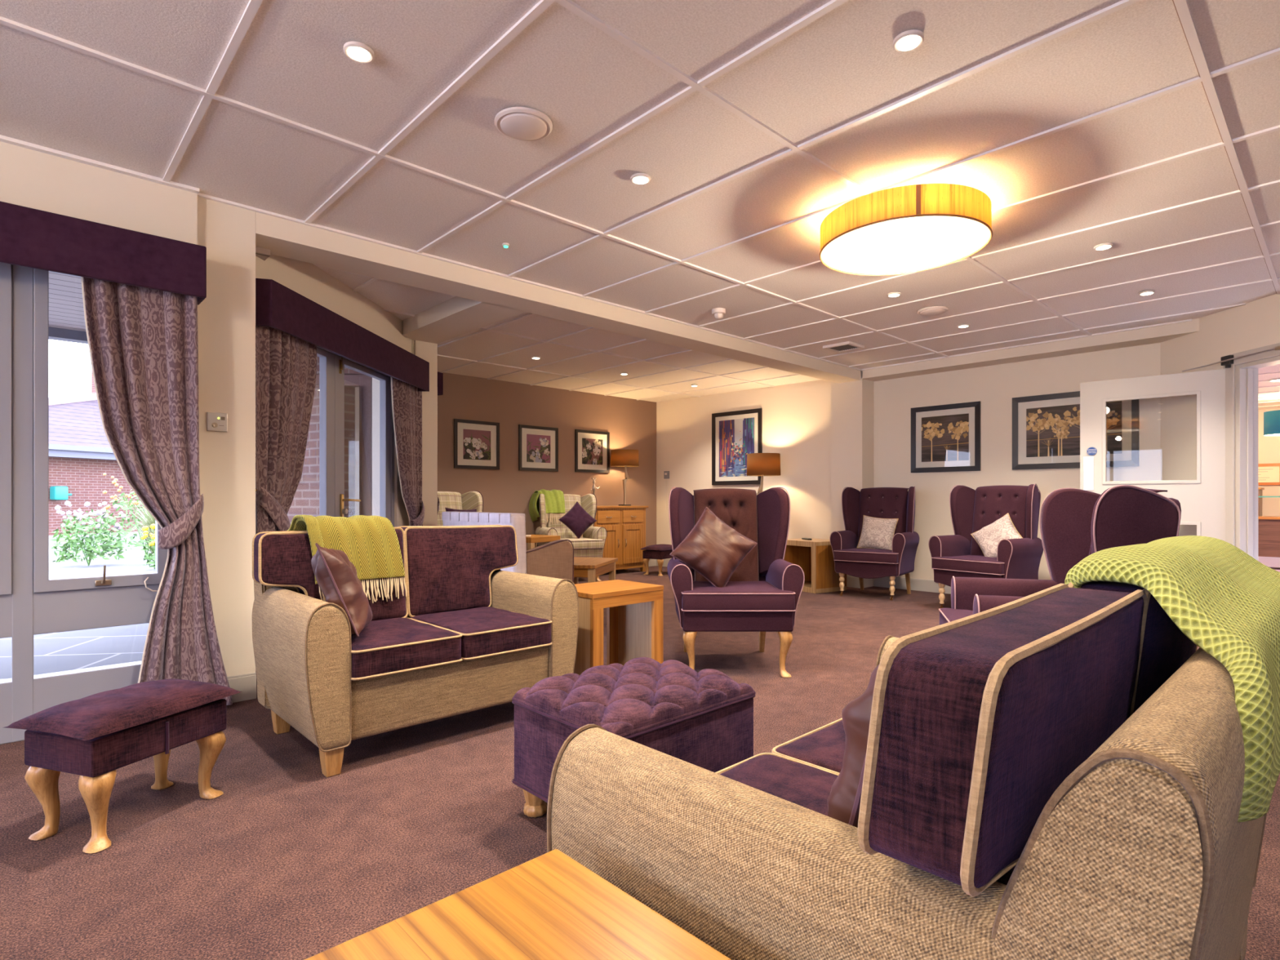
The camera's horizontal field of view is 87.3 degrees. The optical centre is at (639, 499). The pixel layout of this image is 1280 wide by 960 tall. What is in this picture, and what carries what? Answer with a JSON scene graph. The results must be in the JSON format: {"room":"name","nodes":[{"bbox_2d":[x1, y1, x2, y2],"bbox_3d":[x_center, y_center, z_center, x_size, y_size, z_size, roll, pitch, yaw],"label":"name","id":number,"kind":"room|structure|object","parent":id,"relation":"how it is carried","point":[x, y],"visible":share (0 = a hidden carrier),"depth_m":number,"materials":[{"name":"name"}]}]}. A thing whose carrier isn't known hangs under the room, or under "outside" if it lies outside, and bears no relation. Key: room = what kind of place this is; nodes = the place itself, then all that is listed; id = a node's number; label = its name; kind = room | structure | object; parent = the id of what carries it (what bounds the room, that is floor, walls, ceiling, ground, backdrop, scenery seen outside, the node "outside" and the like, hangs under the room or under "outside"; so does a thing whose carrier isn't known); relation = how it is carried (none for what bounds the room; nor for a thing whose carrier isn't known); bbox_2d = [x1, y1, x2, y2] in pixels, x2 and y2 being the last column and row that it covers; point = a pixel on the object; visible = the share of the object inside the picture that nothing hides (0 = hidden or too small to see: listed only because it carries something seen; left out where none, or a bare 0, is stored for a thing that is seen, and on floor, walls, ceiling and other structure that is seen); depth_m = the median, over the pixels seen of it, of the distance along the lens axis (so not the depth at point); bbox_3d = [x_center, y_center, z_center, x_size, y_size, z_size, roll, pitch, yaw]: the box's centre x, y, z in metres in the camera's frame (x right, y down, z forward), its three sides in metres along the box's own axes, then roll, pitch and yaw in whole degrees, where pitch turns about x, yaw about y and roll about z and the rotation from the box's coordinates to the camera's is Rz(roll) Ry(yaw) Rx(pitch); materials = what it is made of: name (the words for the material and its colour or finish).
{"room":"care facility","nodes":[
{"label":"care facility","id":0,"kind":"room"},
{"bbox_2d":[0,141,197,244],"bbox_3d":[-3.784,-0.243,1.556,4.637,2.426,0.200,0,0,-43],"label":"wall","id":1,"kind":"structure","parent":0,"point":[29,178],"depth_m":2.82,"materials":[{"name":"beige paint"}]},
{"bbox_2d":[0,262,167,744],"bbox_3d":[-2.777,-0.040,2.437,1.810,2.020,0.133,0,0,-43],"label":"window","id":2,"kind":"structure","parent":1,"relation":"in","point":[32,603],"depth_m":2.71,"materials":[{"name":"grey"}]},
{"bbox_2d":[0,200,206,305],"bbox_3d":[-2.695,-1.004,2.337,1.994,0.228,0.160,0,0,-43],"label":"pelmet","id":3,"kind":"object","parent":1,"relation":"attached to","point":[30,237],"visible":0.94,"depth_m":2.71,"materials":[{"name":"fabric"}]},
{"bbox_2d":[80,276,232,705],"bbox_3d":[-2.066,-0.020,2.898,0.153,1.920,0.525,0,0,36],"label":"curtain","id":4,"kind":"object","parent":3,"relation":"hanging from","point":[143,343],"visible":0.88,"depth_m":2.90,"materials":[{"name":"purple fabric"}]},
{"bbox_2d":[287,356,361,523],"bbox_3d":[-3.036,-0.150,6.137,2.520,2.240,0.105,0,0,31],"label":"wall","id":5,"kind":"structure","parent":0,"point":[305,501],"depth_m":5.98,"materials":[{"name":"red brick"}]},
{"bbox_2d":[255,253,411,527],"bbox_3d":[-2.039,-0.243,4.473,0.200,2.426,2.105,0,0,4],"label":"wall","id":6,"kind":"structure","parent":0,"point":[306,279],"depth_m":4.56,"materials":[{"name":"beige paint"}]},
{"bbox_2d":[48,326,88,343],"bbox_3d":[-5.706,-1.270,3.744,5.250,0.140,0.120,0,0,-43],"label":"trim","id":7,"kind":"structure","parent":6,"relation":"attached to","point":[56,334],"depth_m":5.03,"materials":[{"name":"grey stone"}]},
{"bbox_2d":[48,246,270,331],"bbox_3d":[-4.755,-1.300,2.702,5.200,0.060,2.740,0,0,-43],"label":"trim","id":8,"kind":"structure","parent":6,"relation":"attached to","point":[66,311],"depth_m":4.29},
{"bbox_2d":[255,346,394,534],"bbox_3d":[-1.973,-0.005,4.341,0.150,1.950,1.750,0,0,4],"label":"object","id":9,"kind":"structure","parent":6,"relation":"in","point":[331,365],"depth_m":4.40,"materials":[{"name":"grey"}]},
{"bbox_2d":[255,278,429,391],"bbox_3d":[-1.864,-0.993,4.393,0.160,0.235,2.120,0,0,4],"label":"pelmet","id":10,"kind":"object","parent":6,"relation":"attached to","point":[278,307],"visible":0.74,"depth_m":3.96,"materials":[{"name":"fabric"}]},
{"bbox_2d":[255,325,316,684],"bbox_3d":[-1.919,0.005,3.662,0.151,1.870,0.547,0,0,4],"label":"curtain","id":11,"kind":"object","parent":10,"relation":"hanging from","point":[286,364],"visible":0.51,"depth_m":3.53,"materials":[{"name":"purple fabric"}]},
{"bbox_2d":[391,377,424,525],"bbox_3d":[-1.790,0.015,5.238,0.133,1.850,0.577,0,0,-3],"label":"curtain","id":12,"kind":"object","parent":10,"relation":"hanging from","point":[406,400],"visible":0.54,"depth_m":5.24,"materials":[{"name":"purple fabric"}]},
{"bbox_2d":[315,373,372,515],"bbox_3d":[-2.501,-0.020,5.240,0.800,1.920,0.050,0,0,-3],"label":"door","id":13,"kind":"structure","parent":6,"relation":"in","point":[363,381],"depth_m":5.28,"materials":[{"name":"grey"}]},
{"bbox_2d":[255,212,860,382],"bbox_3d":[0.179,-1.363,5.398,5.904,0.126,0.260,0,0,-43],"label":"ceiling beam","id":14,"kind":"structure","parent":6,"relation":"attached to","point":[286,238],"depth_m":4.29,"materials":[{"name":"beige paint"}]},
{"bbox_2d":[355,339,413,515],"bbox_3d":[-2.540,-0.243,6.019,1.710,2.426,0.200,0,0,31],"label":"wall","id":15,"kind":"structure","parent":0,"point":[357,388],"depth_m":5.89,"materials":[{"name":"beige paint"}]},
{"bbox_2d":[403,296,524,343],"bbox_3d":[-1.372,-1.363,5.019,0.340,0.126,1.340,0,0,-43],"label":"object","id":16,"kind":"structure","parent":15,"relation":"attached to","point":[455,317],"depth_m":4.91,"materials":[{"name":"beige paint"}]},
{"bbox_2d":[413,340,437,525],"bbox_3d":[-1.826,-0.243,5.608,0.190,2.426,0.180,0,0,-43],"label":"pier","id":17,"kind":"object","parent":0,"point":[427,351],"visible":0.14,"depth_m":5.57,"materials":[{"name":"beige paint"}]},
{"bbox_2d":[437,371,656,550],"bbox_3d":[-1.463,-0.243,8.318,5.100,2.426,0.200,0,0,-43],"label":"wall","id":18,"kind":"structure","parent":0,"point":[631,424],"depth_m":8.42,"materials":[{"name":"brown paint"}]},
{"bbox_2d":[453,418,499,469],"bbox_3d":[-1.883,-0.630,7.765,0.580,0.555,0.022,0,0,-43],"label":"flower picture","id":19,"kind":"object","parent":18,"relation":"attached to","point":[476,443],"visible":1,"depth_m":7.76,"materials":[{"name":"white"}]},
{"bbox_2d":[462,428,490,460],"bbox_3d":[-1.884,-0.630,7.766,0.358,0.343,0.002,0,0,-43],"label":"print","id":20,"kind":"object","parent":19,"relation":"attached to","point":[476,442],"depth_m":7.76,"materials":[{"name":"multicoloured"}]},
{"bbox_2d":[518,424,558,471],"bbox_3d":[-1.260,-0.630,8.354,0.580,0.555,0.022,0,0,-43],"label":"flower picture","id":21,"kind":"object","parent":18,"relation":"attached to","point":[538,446],"visible":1,"depth_m":8.35,"materials":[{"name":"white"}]},
{"bbox_2d":[526,434,550,462],"bbox_3d":[-1.261,-0.630,8.355,0.358,0.343,0.002,0,0,-43],"label":"print","id":22,"kind":"object","parent":21,"relation":"attached to","point":[538,446],"depth_m":8.35,"materials":[{"name":"pink"}]},
{"bbox_2d":[574,429,609,473],"bbox_3d":[-0.632,-0.635,8.948,0.580,0.555,0.022,0,0,-43],"label":"flower picture","id":23,"kind":"object","parent":18,"relation":"attached to","point":[592,448],"visible":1,"depth_m":8.94,"materials":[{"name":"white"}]},
{"bbox_2d":[582,438,602,465],"bbox_3d":[-0.633,-0.635,8.949,0.358,0.343,0.002,0,0,-43],"label":"print","id":24,"kind":"object","parent":23,"relation":"attached to","point":[592,448],"depth_m":8.95,"materials":[{"name":"multicoloured"}]},
{"bbox_2d":[0,0,1279,409],"bbox_3d":[2.796,-1.434,4.685,18.500,0.064,10.970,0,0,-43],"label":"ceiling","id":25,"kind":"structure","parent":0,"point":[1148,129],"depth_m":2.69,"materials":[{"name":"tile"}]},
{"bbox_2d":[343,40,373,62],"bbox_3d":[-0.884,-1.404,2.109,0.090,0.012,0.090,0,0,-43],"label":"recessed light","id":26,"kind":"object","parent":25,"relation":"in","point":[357,51],"visible":1,"depth_m":2.10,"materials":[{"name":"beige plastic"}]},
{"bbox_2d":[494,106,552,141],"bbox_3d":[-0.436,-1.393,2.516,0.214,0.034,0.214,0,0,-43],"label":"speaker","id":27,"kind":"object","parent":25,"relation":"attached to","point":[519,123],"visible":1,"depth_m":2.48},
{"bbox_2d":[500,112,546,140],"bbox_3d":[-0.436,-1.389,2.516,0.174,0.026,0.174,0,0,-43],"label":"grille","id":28,"kind":"object","parent":27,"relation":"attached to","point":[516,126],"depth_m":2.48,"materials":[{"name":"beige plastic"}]},
{"bbox_2d":[819,182,992,275],"bbox_3d":[1.288,-1.317,3.296,0.788,0.178,0.788,0,0,-43],"label":"drum ceiling light","id":29,"kind":"object","parent":25,"relation":"attached to","point":[920,227],"visible":1,"depth_m":3.10,"materials":[{"name":"yellow fabric"}]},
{"bbox_2d":[821,216,990,274],"bbox_3d":[1.288,-1.240,3.296,0.768,0.007,0.768,0,0,-43],"label":"diffuser","id":30,"kind":"object","parent":29,"relation":"attached to","point":[874,245],"depth_m":3.24,"materials":[{"name":"plastic"}]},
{"bbox_2d":[893,29,924,52],"bbox_3d":[0.823,-1.404,2.058,0.090,0.012,0.090,0,0,-43],"label":"recessed light","id":31,"kind":"object","parent":25,"relation":"in","point":[909,40],"visible":1,"depth_m":2.05,"materials":[{"name":"beige plastic"}]},
{"bbox_2d":[1263,409,1279,435],"bbox_3d":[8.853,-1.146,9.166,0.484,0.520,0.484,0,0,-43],"label":"picture","id":32,"kind":"object","parent":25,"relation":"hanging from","point":[1272,418],"visible":1,"depth_m":9.15,"materials":[{"name":"teal metal"}]},
{"bbox_2d":[0,565,1279,959],"bbox_3d":[2.796,1.020,4.685,18.500,0.100,10.970,0,0,-43],"label":"floor","id":33,"kind":"structure","parent":0,"point":[291,861],"depth_m":1.99,"materials":[{"name":"carpet"}]},
{"bbox_2d":[4,678,242,853],"bbox_3d":[-1.560,0.778,2.062,0.335,0.384,0.480,0,0,18],"label":"footstool","id":34,"kind":"object","parent":33,"relation":"on","point":[91,737],"visible":1,"depth_m":1.92,"materials":[{"name":"fabric"}]},
{"bbox_2d":[4,678,242,740],"bbox_3d":[-1.560,0.623,2.062,0.335,0.074,0.480,0,0,18],"label":"cushion","id":35,"kind":"object","parent":34,"relation":"on","point":[115,714],"depth_m":1.95,"materials":[{"name":"fabric"}]},
{"bbox_2d":[197,196,255,676],"bbox_3d":[-2.047,-0.243,3.273,0.248,2.426,0.230,0,0,-43],"label":"wall pier","id":36,"kind":"object","parent":33,"relation":"on","point":[226,317],"visible":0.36,"depth_m":3.20,"materials":[{"name":"beige paint"}]},
{"bbox_2d":[206,412,227,431],"bbox_3d":[-1.988,-0.364,3.156,0.084,0.088,0.022,0,0,-43],"label":"switch panel","id":37,"kind":"object","parent":36,"relation":"attached to","point":[215,421],"visible":1,"depth_m":3.15,"materials":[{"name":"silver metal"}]},
{"bbox_2d":[226,672,256,702],"bbox_3d":[-1.961,0.907,3.185,0.245,0.125,0.016,0,0,-43],"label":"baseboard","id":38,"kind":"structure","parent":36,"relation":"attached to","point":[246,683],"depth_m":3.23,"materials":[{"name":"beige paint"}]},
{"bbox_2d":[252,524,578,777],"bbox_3d":[-0.963,0.548,2.941,1.198,0.844,0.790,0,0,-43],"label":"sofa","id":39,"kind":"object","parent":33,"relation":"on","point":[468,633],"visible":0.92,"depth_m":2.71,"materials":[{"name":"beige fabric"}]},
{"bbox_2d":[253,528,406,621],"bbox_3d":[-1.311,0.333,2.874,0.590,0.404,0.155,0,0,-43],"label":"cushion","id":40,"kind":"object","parent":39,"relation":"on","point":[282,559],"depth_m":2.73,"materials":[{"name":"fabric"}]},
{"bbox_2d":[311,542,372,637],"bbox_3d":[-1.159,0.355,2.619,0.213,0.392,0.403,0,0,-13],"label":"cushion","id":41,"kind":"object","parent":39,"relation":"on","point":[336,576],"visible":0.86,"depth_m":2.48,"materials":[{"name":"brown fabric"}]},
{"bbox_2d":[287,515,406,603],"bbox_3d":[-1.307,0.258,2.975,0.424,0.385,0.350,0,0,-43],"label":"throw blanket","id":42,"kind":"object","parent":39,"relation":"on","point":[371,543],"visible":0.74,"depth_m":2.90,"materials":[{"name":"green fabric"}]},
{"bbox_2d":[351,617,461,677],"bbox_3d":[-1.047,0.582,2.712,0.428,0.125,0.565,0,0,-43],"label":"seat cushion","id":43,"kind":"object","parent":39,"relation":"on","point":[387,647],"depth_m":2.54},
{"bbox_2d":[400,527,516,615],"bbox_3d":[-0.877,0.333,3.285,0.590,0.404,0.153,0,0,-43],"label":"cushion","id":44,"kind":"object","parent":39,"relation":"on","point":[446,569],"depth_m":3.19,"materials":[{"name":"fabric"}]},
{"bbox_2d":[407,606,551,657],"bbox_3d":[-0.730,0.582,3.012,0.428,0.125,0.565,0,0,-43],"label":"seat cushion","id":45,"kind":"object","parent":39,"relation":"on","point":[486,632],"depth_m":2.88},
{"bbox_2d":[437,490,483,525],"bbox_3d":[-1.879,0.440,6.861,0.695,1.060,0.734,0,0,41],"label":"plaid armchair","id":46,"kind":"object","parent":33,"relation":"on","point":[473,500],"visible":0.12,"depth_m":7.12,"materials":[{"name":"fabric"}]},
{"bbox_2d":[441,511,573,582],"bbox_3d":[-1.036,0.534,5.157,0.548,0.872,1.044,0,0,-43],"label":"sofa","id":47,"kind":"object","parent":33,"relation":"on","point":[554,559],"visible":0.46,"depth_m":4.81,"materials":[{"name":"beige fabric"}]},
{"bbox_2d":[304,848,731,959],"bbox_3d":[-0.124,0.720,0.481,0.600,0.500,0.600,0,0,-43],"label":"side table","id":48,"kind":"object","parent":33,"relation":"on","point":[550,905],"visible":1,"depth_m":0.74,"materials":[{"name":"brown wood"}]},
{"bbox_2d":[535,493,607,581],"bbox_3d":[-0.844,0.450,8.092,0.734,1.040,0.692,0,0,-25],"label":"plaid armchair","id":49,"kind":"object","parent":33,"relation":"on","point":[591,544],"visible":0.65,"depth_m":8.03,"materials":[{"name":"fabric"}]},
{"bbox_2d":[528,488,565,524],"bbox_3d":[-1.144,0.091,8.246,0.396,0.429,0.352,0,0,-25],"label":"throw blanket","id":50,"kind":"object","parent":49,"relation":"on","point":[554,499],"visible":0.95,"depth_m":8.17,"materials":[{"name":"green fabric"}]},
{"bbox_2d":[558,502,596,538],"bbox_3d":[-0.742,0.250,8.020,0.473,0.453,0.187,0,0,-22],"label":"cushion","id":51,"kind":"object","parent":49,"relation":"on","point":[576,519],"visible":1,"depth_m":7.96,"materials":[{"name":"fabric"}]},
{"bbox_2d":[560,537,603,549],"bbox_3d":[-0.808,0.524,8.014,0.610,0.117,0.515,0,0,-25],"label":"seat cushion","id":52,"kind":"object","parent":49,"relation":"on","point":[581,543],"depth_m":7.84,"materials":[{"name":"fabric"}]},
{"bbox_2d":[572,556,617,584],"bbox_3d":[-0.473,0.740,5.552,0.420,0.460,0.660,0,0,14],"label":"coffee table","id":53,"kind":"object","parent":33,"relation":"on","point":[591,568],"visible":0.35,"depth_m":5.38,"materials":[{"name":"brown wood"}]},
{"bbox_2d":[573,579,663,675],"bbox_3d":[-0.173,0.710,3.468,0.476,0.520,0.362,0,0,-43],"label":"side table","id":54,"kind":"object","parent":33,"relation":"on","point":[634,610],"visible":0.63,"depth_m":3.46,"materials":[{"name":"brown wood"}]},
{"bbox_2d":[594,505,648,571],"bbox_3d":[-0.381,0.529,8.847,0.950,0.882,0.458,0,0,-43],"label":"sideboard","id":55,"kind":"object","parent":33,"relation":"on","point":[624,526],"visible":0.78,"depth_m":8.74,"materials":[{"name":"brown wood"}]},
{"bbox_2d":[610,448,639,506],"bbox_3d":[-0.205,-0.285,9.025,0.382,0.746,0.382,0,0,-43],"label":"table lamp","id":56,"kind":"object","parent":55,"relation":"on","point":[624,458],"visible":1,"depth_m":8.88,"materials":[{"name":"brown fabric"}]},
{"bbox_2d":[511,657,755,817],"bbox_3d":[-0.014,0.758,2.099,0.609,0.424,0.488,0,0,-43],"label":"tufted ottoman","id":57,"kind":"object","parent":33,"relation":"on","point":[704,718],"visible":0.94,"depth_m":1.98,"materials":[{"name":"fabric"}]},
{"bbox_2d":[640,544,673,576],"bbox_3d":[0.267,0.778,8.700,0.335,0.384,0.480,0,0,35],"label":"footstool","id":58,"kind":"object","parent":33,"relation":"on","point":[659,552],"visible":0.86,"depth_m":8.54,"materials":[{"name":"fabric"}]},
{"bbox_2d":[666,486,804,677],"bbox_3d":[0.534,0.447,3.953,0.734,1.045,0.693,0,0,0],"label":"armchair","id":59,"kind":"object","parent":33,"relation":"on","point":[762,594],"visible":0.77,"depth_m":3.85,"materials":[{"name":"fabric"}]},
{"bbox_2d":[669,506,757,587],"bbox_3d":[0.423,0.285,3.843,0.507,0.484,0.211,0,0,4],"label":"cushion","id":60,"kind":"object","parent":59,"relation":"on","point":[714,549],"visible":0.97,"depth_m":3.78,"materials":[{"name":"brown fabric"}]},
{"bbox_2d":[681,581,795,612],"bbox_3d":[0.534,0.549,3.868,0.610,0.117,0.515,0,0,0],"label":"seat cushion","id":61,"kind":"object","parent":59,"relation":"on","point":[702,596],"depth_m":3.61,"materials":[{"name":"fabric"}]},
{"bbox_2d":[783,537,846,593],"bbox_3d":[1.862,0.705,7.249,0.464,0.530,0.540,0,0,-32],"label":"table","id":62,"kind":"object","parent":33,"relation":"on","point":[815,557],"visible":0.6,"depth_m":7.02,"materials":[{"name":"brown wood"}]},
{"bbox_2d":[829,486,919,600],"bbox_3d":[2.378,0.420,6.767,0.734,1.100,0.700,0,0,37],"label":"armchair","id":63,"kind":"object","parent":33,"relation":"on","point":[899,503],"visible":0.82,"depth_m":6.70,"materials":[{"name":"fabric"}]},
{"bbox_2d":[834,547,897,564],"bbox_3d":[2.325,0.554,6.697,0.610,0.117,0.515,0,0,37],"label":"seat cushion","id":64,"kind":"object","parent":63,"relation":"on","point":[842,555],"depth_m":6.51,"materials":[{"name":"fabric"}]},
{"bbox_2d":[857,515,898,550],"bbox_3d":[2.394,0.345,6.762,0.390,0.365,0.174,0,0,33],"label":"cushion","id":65,"kind":"object","parent":63,"relation":"on","point":[876,532],"visible":0.97,"depth_m":6.71,"materials":[{"name":"fabric"}]},
{"bbox_2d":[546,581,1266,959],"bbox_3d":[0.541,0.548,1.146,1.198,0.844,0.790,0,0,-43],"label":"sofa","id":66,"kind":"object","parent":33,"relation":"on","point":[1056,772],"visible":0.9,"depth_m":0.64,"materials":[{"name":"beige fabric"}]},
{"bbox_2d":[719,754,838,816],"bbox_3d":[0.308,0.582,1.075,0.428,0.125,0.565,0,0,-43],"label":"seat cushion","id":67,"kind":"object","parent":66,"relation":"on","point":[807,784],"depth_m":1.27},
{"bbox_2d":[775,720,845,773],"bbox_3d":[0.625,0.582,1.374,0.428,0.125,0.565,0,0,-43],"label":"seat cushion","id":68,"kind":"object","parent":66,"relation":"on","point":[823,748],"depth_m":1.42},
{"bbox_2d":[826,664,879,827],"bbox_3d":[0.375,0.370,0.936,0.164,0.384,0.430,0,0,41],"label":"cushion","id":69,"kind":"object","parent":66,"relation":"on","point":[843,800],"visible":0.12,"depth_m":0.81,"materials":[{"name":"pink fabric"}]},
{"bbox_2d":[868,587,1143,888],"bbox_3d":[0.454,0.333,0.802,0.590,0.404,0.153,0,0,-43],"label":"cushion","id":70,"kind":"object","parent":66,"relation":"on","point":[977,720],"depth_m":0.61,"materials":[{"name":"fabric"}]},
{"bbox_2d":[1078,581,1196,713],"bbox_3d":[0.889,0.333,1.213,0.590,0.404,0.155,0,0,-43],"label":"cushion","id":71,"kind":"object","parent":66,"relation":"on","point":[1164,648],"depth_m":1.02,"materials":[{"name":"fabric"}]},
{"bbox_2d":[1064,535,1279,822],"bbox_3d":[0.806,0.188,1.004,0.890,0.232,0.272,0,0,-43],"label":"throw blanket","id":72,"kind":"object","parent":66,"relation":"on","point":[1222,598],"visible":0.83,"depth_m":0.87,"materials":[{"name":"green fabric"}]},
{"bbox_2d":[928,484,1043,608],"bbox_3d":[3.009,0.420,5.822,0.699,1.100,0.734,0,0,-34],"label":"armchair","id":73,"kind":"object","parent":33,"relation":"on","point":[958,554],"visible":0.84,"depth_m":5.81,"materials":[{"name":"fabric"}]},
{"bbox_2d":[931,555,1004,575],"bbox_3d":[2.936,0.554,5.773,0.515,0.117,0.610,0,0,-34],"label":"seat cushion","id":74,"kind":"object","parent":73,"relation":"on","point":[965,565],"depth_m":5.64,"materials":[{"name":"fabric"}]},
{"bbox_2d":[970,512,1022,557],"bbox_3d":[3.100,0.340,5.806,0.460,0.444,0.218,0,0,35],"label":"cushion","id":75,"kind":"object","parent":73,"relation":"on","point":[988,538],"visible":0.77,"depth_m":5.78,"materials":[{"name":"fabric"}]},
{"bbox_2d":[938,484,1181,625],"bbox_3d":[1.643,0.460,2.715,0.735,1.020,0.734,0,0,18],"label":"armchair","id":76,"kind":"object","parent":33,"relation":"on","point":[1077,524],"visible":0.36,"depth_m":2.88,"materials":[{"name":"fabric"}]},
{"bbox_2d":[939,608,973,625],"bbox_3d":[1.541,0.549,2.747,0.515,0.117,0.610,0,0,18],"label":"seat cushion","id":77,"kind":"object","parent":76,"relation":"on","point":[946,615],"depth_m":2.94,"materials":[{"name":"fabric"}]},
{"bbox_2d":[1257,515,1279,567],"bbox_3d":[9.869,0.608,8.571,0.680,0.725,3.940,0,0,-43],"label":"reception desk","id":78,"kind":"object","parent":33,"relation":"on","point":[1268,526],"visible":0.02,"depth_m":9.31,"materials":[{"name":"brown wood"}]},
{"bbox_3d":[1.473,0.735,8.079,0.420,0.470,0.500,0,0,-43],"label":"table","id":79,"kind":"object","parent":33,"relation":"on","visible":0},
{"bbox_2d":[746,453,780,494],"bbox_3d":[1.487,-0.022,8.065,0.402,1.045,0.402,0,0,-3],"label":"table lamp","id":80,"kind":"object","parent":79,"relation":"on","point":[762,464],"visible":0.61,"depth_m":7.90,"materials":[{"name":"brown fabric"}]},
{"bbox_2d":[656,379,831,544],"bbox_3d":[1.371,-0.243,8.835,2.953,2.426,0.200,0,0,44],"label":"wall","id":81,"kind":"structure","parent":0,"point":[797,416],"depth_m":8.39,"materials":[{"name":"beige paint"}]},
{"bbox_2d":[711,408,762,484],"bbox_3d":[1.260,-0.673,8.786,0.790,0.965,0.023,0,0,44],"label":"picture","id":82,"kind":"object","parent":81,"relation":"attached to","point":[736,434],"visible":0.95,"depth_m":8.80,"materials":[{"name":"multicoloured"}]},
{"bbox_2d":[719,417,754,476],"bbox_3d":[1.261,-0.673,8.786,0.566,0.751,0.004,0,0,44],"label":"painting","id":83,"kind":"object","parent":82,"relation":"attached to","point":[736,434],"depth_m":8.80,"materials":[{"name":"multicoloured paint"}]},
{"bbox_2d":[831,370,873,587],"bbox_3d":[2.461,-0.243,7.609,0.470,2.426,0.382,0,0,-43],"label":"wall column","id":84,"kind":"structure","parent":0,"point":[852,402],"depth_m":7.44,"materials":[{"name":"beige paint"}]},
{"bbox_2d":[873,342,1160,580],"bbox_3d":[3.558,-0.243,6.630,0.200,2.426,2.570,0,0,-43],"label":"wall","id":85,"kind":"structure","parent":0,"point":[995,386],"depth_m":6.59,"materials":[{"name":"beige paint"}]},
{"bbox_2d":[873,576,951,594],"bbox_3d":[3.476,0.907,6.560,0.016,0.125,2.520,0,0,-43],"label":"baseboard","id":86,"kind":"structure","parent":85,"relation":"attached to","point":[918,584],"depth_m":7.14,"materials":[{"name":"beige paint"}]},
{"bbox_2d":[911,400,980,472],"bbox_3d":[3.138,-0.628,6.910,0.022,0.690,0.700,0,0,-43],"label":"picture","id":87,"kind":"object","parent":85,"relation":"attached to","point":[944,437],"visible":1,"depth_m":6.89,"materials":[{"name":"black"}]},
{"bbox_2d":[921,413,968,462],"bbox_3d":[3.139,-0.628,6.912,0.002,0.470,0.480,0,0,-43],"label":"print","id":88,"kind":"object","parent":87,"relation":"attached to","point":[944,436],"depth_m":6.90,"materials":[{"name":"paper"}]},
{"bbox_2d":[1012,391,1138,470],"bbox_3d":[3.919,-0.628,6.084,0.022,0.690,0.990,0,0,-43],"label":"picture","id":89,"kind":"object","parent":85,"relation":"attached to","point":[1046,428],"visible":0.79,"depth_m":6.14,"materials":[{"name":"black"}]},
{"bbox_2d":[1026,400,1121,457],"bbox_3d":[3.919,-0.628,6.085,0.003,0.460,0.750,0,0,-43],"label":"print","id":90,"kind":"object","parent":89,"relation":"attached to","point":[1052,429],"depth_m":6.14,"materials":[{"name":"paper"}]},
{"bbox_2d":[1160,293,1279,546],"bbox_3d":[4.456,-0.243,4.429,0.140,2.426,2.400,0,0,-1],"label":"wall","id":91,"kind":"structure","parent":0,"point":[1255,324],"depth_m":5.28,"materials":[{"name":"beige paint"}]},
{"bbox_2d":[861,318,1199,381],"bbox_3d":[3.510,-1.371,6.390,0.320,0.111,2.853,0,0,-43],"label":"ceiling beam","id":92,"kind":"structure","parent":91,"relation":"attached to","point":[1158,334],"depth_m":6.10,"materials":[{"name":"beige paint"}]},
{"bbox_2d":[1182,342,1279,560],"bbox_3d":[4.423,-0.050,4.569,0.304,2.040,1.264,0,0,-9],"label":"door","id":93,"kind":"structure","parent":91,"relation":"in","point":[1246,374],"depth_m":4.90,"materials":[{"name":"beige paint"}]},
{"bbox_2d":[1080,368,1225,541],"bbox_3d":[4.052,-0.006,5.292,0.973,1.932,0.055,0,0,42],"label":"door","id":94,"kind":"structure","parent":93,"relation":"attached to","point":[1202,500],"depth_m":5.15,"materials":[{"name":"beige paint"}]},
{"bbox_2d":[1257,408,1279,515],"bbox_3d":[11.257,-0.243,9.126,0.100,2.426,5.800,0,0,-43],"label":"wall","id":95,"kind":"structure","parent":0,"point":[1268,446],"depth_m":10.52,"materials":[{"name":"beige paint"}]},
{"bbox_2d":[1257,462,1279,485],"bbox_3d":[9.781,-0.390,10.593,0.030,0.340,0.560,0,0,-43],"label":"certificate","id":96,"kind":"object","parent":95,"relation":"attached to","point":[1268,473],"visible":0.59,"depth_m":10.51,"materials":[{"name":"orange paper"}]},
{"label":"outside","id":97,"kind":"structure","parent":0,"visible":0},
{"bbox_2d":[0,533,155,679],"bbox_3d":[-21.932,1.000,23.206,80.000,0.001,56.140,0,0,-43],"label":"ground","id":98,"kind":"structure","parent":97,"point":[53,652],"depth_m":4.75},
{"bbox_2d":[49,500,125,565],"bbox_3d":[-8.272,0.511,10.064,0.892,0.982,0.852,0,0,-43],"label":"shrub","id":99,"kind":"object","parent":98,"relation":"on","point":[72,542],"visible":1,"depth_m":9.98,"materials":[{"name":"green plant"}]},
{"bbox_2d":[48,368,146,535],"bbox_3d":[-19.043,-1.815,21.011,9.120,5.630,12.647,0,0,18],"label":"brick building","id":100,"kind":"structure","parent":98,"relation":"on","point":[80,451],"depth_m":19.02,"materials":[{"name":"brick"}]},
{"bbox_2d":[102,472,148,553],"bbox_3d":[-8.723,0.264,11.842,1.252,1.475,1.270,0,0,-43],"label":"shrub","id":101,"kind":"object","parent":98,"relation":"on","point":[122,505],"visible":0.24,"depth_m":11.60,"materials":[{"name":"green plant"}]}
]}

